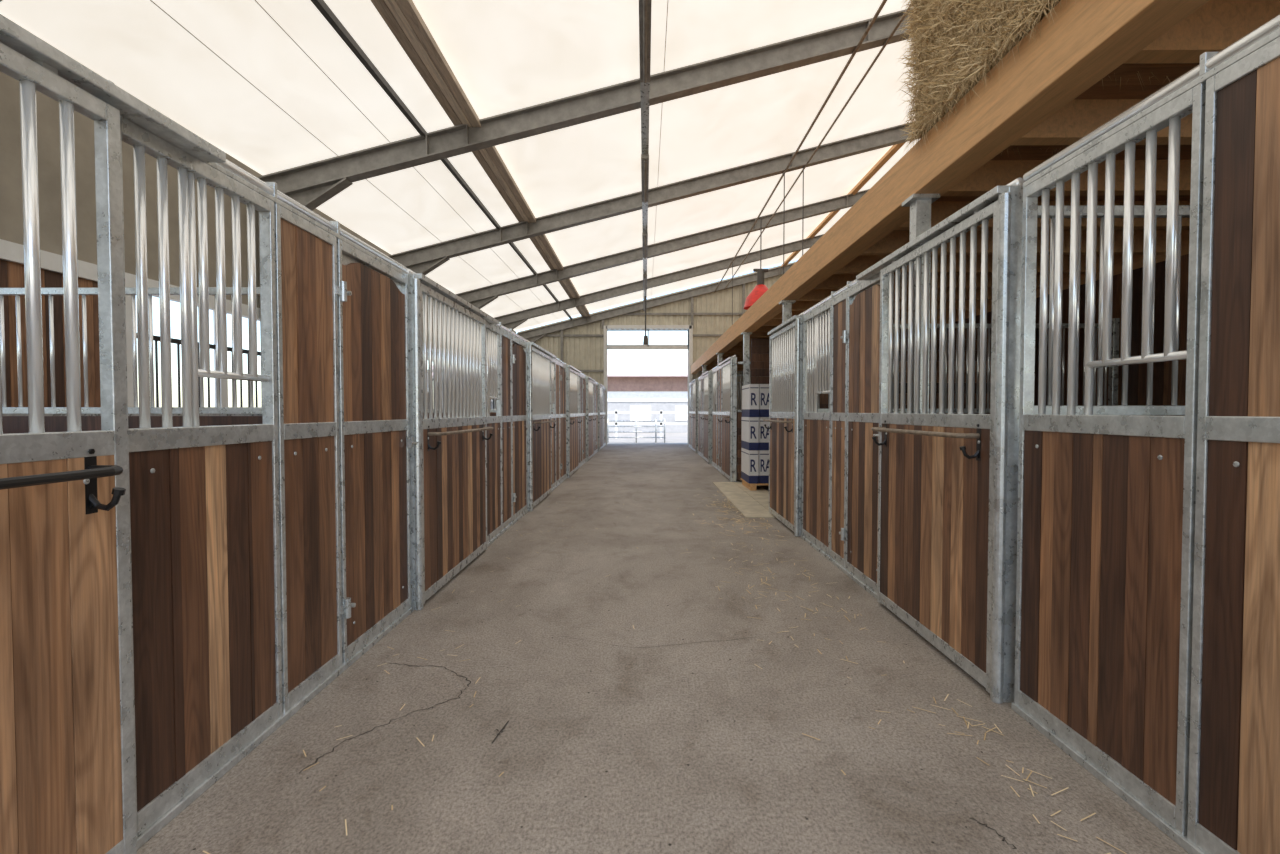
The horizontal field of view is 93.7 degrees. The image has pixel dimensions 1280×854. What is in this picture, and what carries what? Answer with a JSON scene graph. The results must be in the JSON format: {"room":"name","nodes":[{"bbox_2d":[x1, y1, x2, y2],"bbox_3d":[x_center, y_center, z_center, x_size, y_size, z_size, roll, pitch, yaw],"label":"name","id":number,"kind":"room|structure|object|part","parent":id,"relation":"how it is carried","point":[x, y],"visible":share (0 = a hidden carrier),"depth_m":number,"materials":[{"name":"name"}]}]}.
{"room":"horse stable","nodes":[
{"label":"horse stable","id":0,"kind":"room"},
{"bbox_2d":[0,15,515,415],"bbox_3d":[-5.073,-1.158,9.195,0.100,4.505,30.360,0,2,0],"label":"wall","id":1,"kind":"structure","parent":0,"point":[12,275],"depth_m":5.47,"materials":[{"name":"metal"}]},
{"bbox_2d":[0,0,918,330],"bbox_3d":[1.375,-5.046,8.807,13.400,3.411,30.300,0,2,0],"label":"ceiling","id":2,"kind":"structure","parent":0,"point":[505,56],"depth_m":7.87,"materials":[{"name":"white"}]},
{"bbox_2d":[150,0,667,322],"bbox_3d":[-1.850,-4.188,8.907,4.357,1.095,30.000,0,2,0],"label":"cables","id":3,"kind":"object","parent":2,"relation":"attached to","point":[150,0],"visible":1,"depth_m":7.05,"materials":[{"name":"metal"}]},
{"bbox_2d":[744,219,767,309],"bbox_3d":[2.995,-4.057,14.873,0.840,2.198,0.840,0,2,0],"label":"heat lamp","id":4,"kind":"object","parent":2,"relation":"hanging from","point":[760,288],"visible":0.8,"depth_m":14.79,"materials":[{"name":"red metal"}]},
{"bbox_3d":[2.995,-3.248,14.894,0.840,0.580,0.840,0,2,0],"label":"lamp shade","id":5,"kind":"part","parent":4,"relation":"part of","materials":[{"name":"red ceramic"}]},
{"bbox_3d":[2.995,-4.327,14.866,0.360,1.658,0.180,0,2,0],"label":"stem","id":6,"kind":"part","parent":4,"relation":"part of","materials":[{"name":"metal"}]},
{"bbox_2d":[714,0,912,324],"bbox_3d":[3.022,-3.930,8.823,0.440,2.268,29.900,0,2,0],"label":"cable","id":7,"kind":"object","parent":2,"relation":"attached to","point":[881,6],"depth_m":10.20,"materials":[{"name":"metal"}]},
{"bbox_2d":[517,262,794,409],"bbox_3d":[1.650,-3.178,23.901,13.100,7.760,0.040,0,2,0],"label":"wall","id":8,"kind":"structure","parent":0,"point":[582,353],"depth_m":23.88,"materials":[{"name":"beige wood"}]},
{"bbox_2d":[543,278,750,444],"bbox_3d":[1.649,-2.886,23.821,12.900,7.180,0.125,0,2,0],"label":"trim","id":9,"kind":"structure","parent":8,"relation":"attached to","point":[690,327],"depth_m":23.77,"materials":[{"name":"metal"}]},
{"bbox_2d":[607,329,688,443],"bbox_3d":[0.300,-1.601,24.014,3.300,4.600,0.060,0,2,0],"label":"door","id":10,"kind":"structure","parent":8,"relation":"in","point":[648,346],"depth_m":23.94,"materials":[{"name":"white paint"}]},
{"bbox_2d":[137,444,1189,853],"bbox_3d":[1.527,1.149,9.222,13.100,0.132,30.400,0,2,0],"label":"floor","id":11,"kind":"structure","parent":0,"point":[724,801],"depth_m":2.56,"materials":[{"name":"concrete"}]},
{"bbox_2d":[0,14,417,853],"bbox_3d":[-3.183,0.133,2.038,3.599,2.305,3.986,0,2,0],"label":"stall","id":12,"kind":"object","parent":11,"relation":"on","point":[171,597],"visible":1,"depth_m":2.01,"materials":[{"name":"wood"}]},
{"bbox_2d":[0,268,530,609],"bbox_3d":[-3.150,0.027,6.006,3.599,2.305,3.986,0,2,0],"label":"stall","id":13,"kind":"object","parent":11,"relation":"on","point":[468,465],"visible":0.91,"depth_m":4.53,"materials":[{"name":"metal"}]},
{"bbox_2d":[299,663,470,772],"bbox_3d":[-1.091,1.267,2.702,0.514,0.001,0.970,0,2,0],"label":"crack","id":14,"kind":"object","parent":11,"relation":"on","point":[393,663],"depth_m":2.68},
{"bbox_2d":[423,340,568,510],"bbox_3d":[-3.117,-0.078,9.975,3.599,2.305,3.986,0,2,0],"label":"stall","id":15,"kind":"object","parent":11,"relation":"on","point":[546,373],"visible":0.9,"depth_m":9.02,"materials":[{"name":"metal"}]},
{"bbox_2d":[492,721,508,742],"bbox_3d":[-0.588,1.267,2.503,0.044,0.010,0.172,0,2,14],"label":"dry twig","id":16,"kind":"object","parent":11,"relation":"on","point":[507,721],"visible":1,"depth_m":2.49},
{"bbox_2d":[427,364,586,477],"bbox_3d":[-3.084,-0.184,13.944,3.599,2.305,3.986,0,2,0],"label":"stall","id":17,"kind":"object","parent":11,"relation":"on","point":[575,379],"visible":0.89,"depth_m":13.06,"materials":[{"name":"metal"}]},
{"bbox_2d":[490,376,598,460],"bbox_3d":[-3.051,-0.290,17.912,3.599,2.305,3.986,0,2,0],"label":"stall","id":18,"kind":"object","parent":11,"relation":"on","point":[592,416],"visible":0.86,"depth_m":16.96,"materials":[{"name":"metal"}]},
{"bbox_3d":[-3.094,-0.290,17.892,3.515,2.305,3.946,0,2,0],"label":"frame","id":19,"kind":"part","parent":18,"relation":"part of","materials":[{"name":"metal"}]},
{"bbox_2d":[258,8,913,406],"bbox_3d":[1.517,-2.709,7.918,13.060,7.675,0.180,0,2,0],"label":"rafter","id":20,"kind":"object","parent":11,"relation":"on","point":[311,185],"visible":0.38,"depth_m":7.88,"materials":[{"name":"metal"}]},
{"bbox_2d":[193,498,987,849],"bbox_3d":[0.095,1.188,5.626,2.907,0.004,8.995,0,2,0],"label":"crumbs","id":21,"kind":"object","parent":11,"relation":"on","point":[669,844],"visible":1,"depth_m":2.35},
{"bbox_2d":[598,383,605,450],"bbox_3d":[-3.018,-0.396,21.880,3.599,2.305,3.986,0,2,0],"label":"stall","id":22,"kind":"object","parent":11,"relation":"on","point":[601,389],"visible":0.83,"depth_m":20.94,"materials":[{"name":"metal"}]},
{"bbox_2d":[388,121,914,274],"bbox_3d":[1.550,-2.816,11.917,13.060,7.675,0.180,0,2,0],"label":"rafter","id":23,"kind":"object","parent":11,"relation":"on","point":[424,260],"visible":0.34,"depth_m":11.86,"materials":[{"name":"metal"}]},
{"bbox_2d":[517,263,793,342],"bbox_3d":[1.649,-3.133,23.792,13.060,7.675,0.180,0,2,0],"label":"rafter","id":24,"kind":"object","parent":11,"relation":"on","point":[533,335],"visible":0.46,"depth_m":23.74,"materials":[{"name":"metal"}]},
{"bbox_2d":[492,234,823,408],"bbox_3d":[1.617,-3.029,19.913,13.060,7.675,0.180,0,2,0],"label":"rafter","id":25,"kind":"object","parent":11,"relation":"on","point":[512,320],"visible":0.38,"depth_m":19.86,"materials":[{"name":"metal"}]},
{"bbox_2d":[565,637,752,647],"bbox_3d":[0.122,1.246,3.479,1.165,0.001,0.175,0,2,0],"label":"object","id":26,"kind":"structure","parent":11,"relation":"on","point":[565,637],"depth_m":3.46,"materials":[{"name":"grey concrete"}]},
{"bbox_2d":[454,189,868,376],"bbox_3d":[1.583,-2.923,15.915,13.060,7.675,0.180,0,2,0],"label":"rafter","id":27,"kind":"object","parent":11,"relation":"on","point":[480,297],"visible":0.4,"depth_m":15.86,"materials":[{"name":"metal"}]},
{"bbox_2d":[203,468,1126,853],"bbox_3d":[0.085,1.129,7.655,2.954,0.006,12.676,0,2,0],"label":"litter","id":28,"kind":"object","parent":11,"relation":"on","point":[1032,791],"visible":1,"depth_m":2.69,"materials":[{"name":"beige plant"}]},
{"bbox_2d":[689,378,750,452],"bbox_3d":[3.424,-0.418,20.831,3.499,2.405,3.616,0,2,0],"label":"stall","id":29,"kind":"object","parent":11,"relation":"on","point":[693,386],"visible":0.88,"depth_m":19.61,"materials":[{"name":"metal"}]},
{"bbox_2d":[698,369,758,463],"bbox_3d":[3.392,-0.314,16.932,3.499,2.405,3.616,0,2,0],"label":"stall","id":30,"kind":"object","parent":11,"relation":"on","point":[705,380],"visible":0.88,"depth_m":16.00,"materials":[{"name":"metal"}]},
{"bbox_2d":[711,355,767,481],"bbox_3d":[3.359,-0.210,13.034,3.499,2.405,3.616,0,2,0],"label":"stall","id":31,"kind":"object","parent":11,"relation":"on","point":[726,452],"visible":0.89,"depth_m":11.86,"materials":[{"name":"metal"}]},
{"bbox_3d":[3.401,-0.210,13.033,3.415,2.405,3.616,0,2,0],"label":"frame","id":32,"kind":"part","parent":31,"relation":"part of","materials":[{"name":"metal"}]},
{"bbox_2d":[741,384,768,490],"bbox_3d":[2.387,0.168,10.416,1.140,1.788,0.865,0,2,0],"label":"box stack","id":33,"kind":"object","parent":11,"relation":"on","point":[755,397],"visible":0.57,"depth_m":10.02,"materials":[{"name":"white cardboard"}]},
{"bbox_2d":[750,460,755,471],"bbox_3d":[1.892,0.645,10.001,0.102,0.206,0.002,0,2,0],"label":"print","id":34,"kind":"object","parent":33,"relation":"attached to","point":[752,462],"depth_m":10.00},
{"bbox_2d":[751,393,756,404],"bbox_3d":[1.896,-0.463,9.972,0.102,0.206,0.002,0,2,0],"label":"print","id":35,"kind":"object","parent":33,"relation":"attached to","point":[753,395],"depth_m":9.97},
{"bbox_2d":[751,426,756,438],"bbox_3d":[1.891,0.091,9.987,0.102,0.206,0.002,0,2,0],"label":"print","id":36,"kind":"object","parent":33,"relation":"attached to","point":[753,428],"depth_m":9.99},
{"bbox_2d":[761,393,768,404],"bbox_3d":[2.172,-0.464,9.999,0.309,0.207,0.002,0,2,0],"label":"print","id":37,"kind":"object","parent":33,"relation":"attached to","point":[764,396],"depth_m":10.00},
{"bbox_2d":[761,426,768,438],"bbox_3d":[2.168,0.090,10.014,0.309,0.207,0.002,0,2,0],"label":"print","id":38,"kind":"object","parent":33,"relation":"attached to","point":[764,432],"depth_m":10.02},
{"bbox_2d":[761,459,768,471],"bbox_3d":[2.170,0.643,10.029,0.309,0.207,0.002,0,2,0],"label":"print","id":39,"kind":"object","parent":33,"relation":"attached to","point":[764,462],"depth_m":10.03},
{"bbox_2d":[820,329,991,413],"bbox_3d":[3.421,-0.087,7.852,3.290,2.376,0.040,0,2,0],"label":"wall","id":40,"kind":"structure","parent":11,"relation":"on","point":[823,397],"depth_m":7.81,"materials":[{"name":"brown wood"}]},
{"bbox_2d":[763,312,1119,536],"bbox_3d":[3.309,-0.043,7.066,3.499,2.389,1.416,0,2,0],"label":"stall","id":41,"kind":"object","parent":11,"relation":"on","point":[785,420],"visible":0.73,"depth_m":6.53,"materials":[{"name":"metal"}]},
{"bbox_2d":[906,311,991,393],"bbox_3d":[4.350,-0.291,9.610,1.340,2.750,2.900,0,2,0],"label":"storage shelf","id":42,"kind":"object","parent":11,"relation":"on","point":[989,314],"visible":0.02,"depth_m":8.60,"materials":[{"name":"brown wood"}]},
{"bbox_2d":[691,0,1279,413],"bbox_3d":[3.683,-0.502,10.558,3.610,3.120,26.196,0,2,0],"label":"hayloft","id":43,"kind":"object","parent":11,"relation":"on","point":[1053,96],"visible":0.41,"depth_m":3.57,"materials":[{"name":"wood"}]},
{"bbox_2d":[897,0,1154,159],"bbox_3d":[2.453,-2.076,3.546,1.629,0.708,1.164,0,2,0],"label":"hay bale","id":44,"kind":"object","parent":43,"relation":"on","point":[941,86],"visible":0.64,"depth_m":3.50},
{"bbox_2d":[895,0,976,90],"bbox_3d":[2.436,-2.535,3.540,1.605,0.748,1.177,0,2,0],"label":"hay bale","id":45,"kind":"object","parent":44,"relation":"on","point":[926,17],"visible":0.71,"depth_m":3.73},
{"bbox_2d":[901,0,920,23],"bbox_3d":[2.437,-2.965,3.526,1.633,0.767,1.135,0,2,0],"label":"hay bale","id":46,"kind":"object","parent":45,"relation":"on","point":[908,2],"visible":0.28,"depth_m":3.96},
{"bbox_2d":[954,0,1169,87],"bbox_3d":[2.437,-2.059,2.697,1.591,0.748,1.153,0,2,0],"label":"hay bale","id":47,"kind":"object","parent":43,"relation":"on","point":[1012,20],"visible":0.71,"depth_m":2.93},
{"bbox_2d":[969,818,1016,848],"bbox_3d":[1.117,1.288,1.906,0.075,0.001,0.141,0,2,0],"label":"crack","id":48,"kind":"object","parent":11,"relation":"on","point":[1003,839],"depth_m":1.91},
{"bbox_2d":[801,178,1189,703],"bbox_3d":[3.288,0.017,4.507,3.499,2.405,3.616,0,2,0],"label":"stall","id":49,"kind":"object","parent":11,"relation":"on","point":[920,511],"visible":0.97,"depth_m":3.32,"materials":[{"name":"wood"}]},
{"bbox_2d":[1011,14,1279,853],"bbox_3d":[3.314,0.093,1.653,3.401,2.405,2.006,0,2,0],"label":"stall","id":50,"kind":"object","parent":11,"relation":"on","point":[1147,641],"visible":1,"depth_m":1.90,"materials":[{"name":"wood"}]},
{"bbox_3d":[1.417,-2.390,-4.077,13.060,7.675,0.180,0,2,0],"label":"rafter","id":51,"kind":"object","parent":11,"relation":"on","visible":0},
{"bbox_2d":[311,0,572,319],"bbox_3d":[-2.825,-3.868,8.874,0.060,0.070,29.900,0,2,0],"label":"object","id":52,"kind":"structure","parent":51,"relation":"attached to","point":[320,5],"depth_m":6.86,"materials":[{"name":"metal"}]},
{"bbox_2d":[371,0,590,316],"bbox_3d":[-2.255,-4.010,8.865,0.340,0.070,29.900,0,2,0],"label":"beam","id":53,"kind":"structure","parent":51,"relation":"attached to","point":[402,17],"depth_m":7.09,"materials":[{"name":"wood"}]},
{"bbox_2d":[639,0,651,344],"bbox_3d":[0.091,-3.377,8.463,0.171,1.780,29.100,0,2,0],"label":"rail","id":54,"kind":"object","parent":51,"relation":"hanging from","point":[644,5],"visible":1,"depth_m":8.03,"materials":[{"name":"metal"}]},
{"bbox_3d":[0.071,-4.190,8.391,0.110,0.150,29.000,0,2,0],"label":"rail","id":55,"kind":"part","parent":54,"relation":"part of","materials":[{"name":"metal"}]},
{"bbox_3d":[0.191,-3.635,20.410,0.171,1.660,0.180,0,2,0],"label":"hanging pull","id":56,"kind":"part","parent":54,"relation":"part of","materials":[{"name":"metal"}]},
{"bbox_2d":[781,142,905,266],"bbox_3d":[5.524,-5.958,8.749,0.140,0.080,29.900,0,2,0],"label":"purlin","id":57,"kind":"structure","parent":51,"relation":"attached to","point":[894,148],"depth_m":14.98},
{"bbox_2d":[1034,254,1188,415],"bbox_3d":[5.171,-0.384,12.149,0.040,2.800,23.396,0,2,0],"label":"wall","id":58,"kind":"structure","parent":0,"point":[1162,371],"depth_m":6.14,"materials":[{"name":"brown wood"}]},
{"label":"outside","id":59,"kind":"structure","parent":0,"visible":0},
{"bbox_2d":[607,433,687,443],"bbox_3d":[0.208,0.936,25.033,120.000,0.275,130.000,0,2,0],"label":"ground","id":60,"kind":"structure","parent":59,"point":[670,438],"depth_m":31.98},
{"bbox_2d":[432,353,687,432],"bbox_3d":[0.362,-2.534,43.446,29.000,5.670,8.600,0,2,0],"label":"building","id":61,"kind":"structure","parent":60,"relation":"on","point":[635,381],"depth_m":39.95,"materials":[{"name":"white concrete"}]},
{"bbox_2d":[607,418,664,442],"bbox_3d":[-0.171,0.169,27.517,2.670,1.125,0.070,0,2,0],"label":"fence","id":62,"kind":"object","parent":60,"relation":"on","point":[608,420],"visible":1,"depth_m":27.50,"materials":[{"name":"metal"}]},
{"bbox_2d":[607,410,687,436],"bbox_3d":[0.267,-0.152,32.066,32.000,1.525,0.120,0,2,0],"label":"fence","id":63,"kind":"object","parent":60,"relation":"on","point":[615,412],"visible":0.17,"depth_m":31.99,"materials":[{"name":"silver metal"}]}
]}

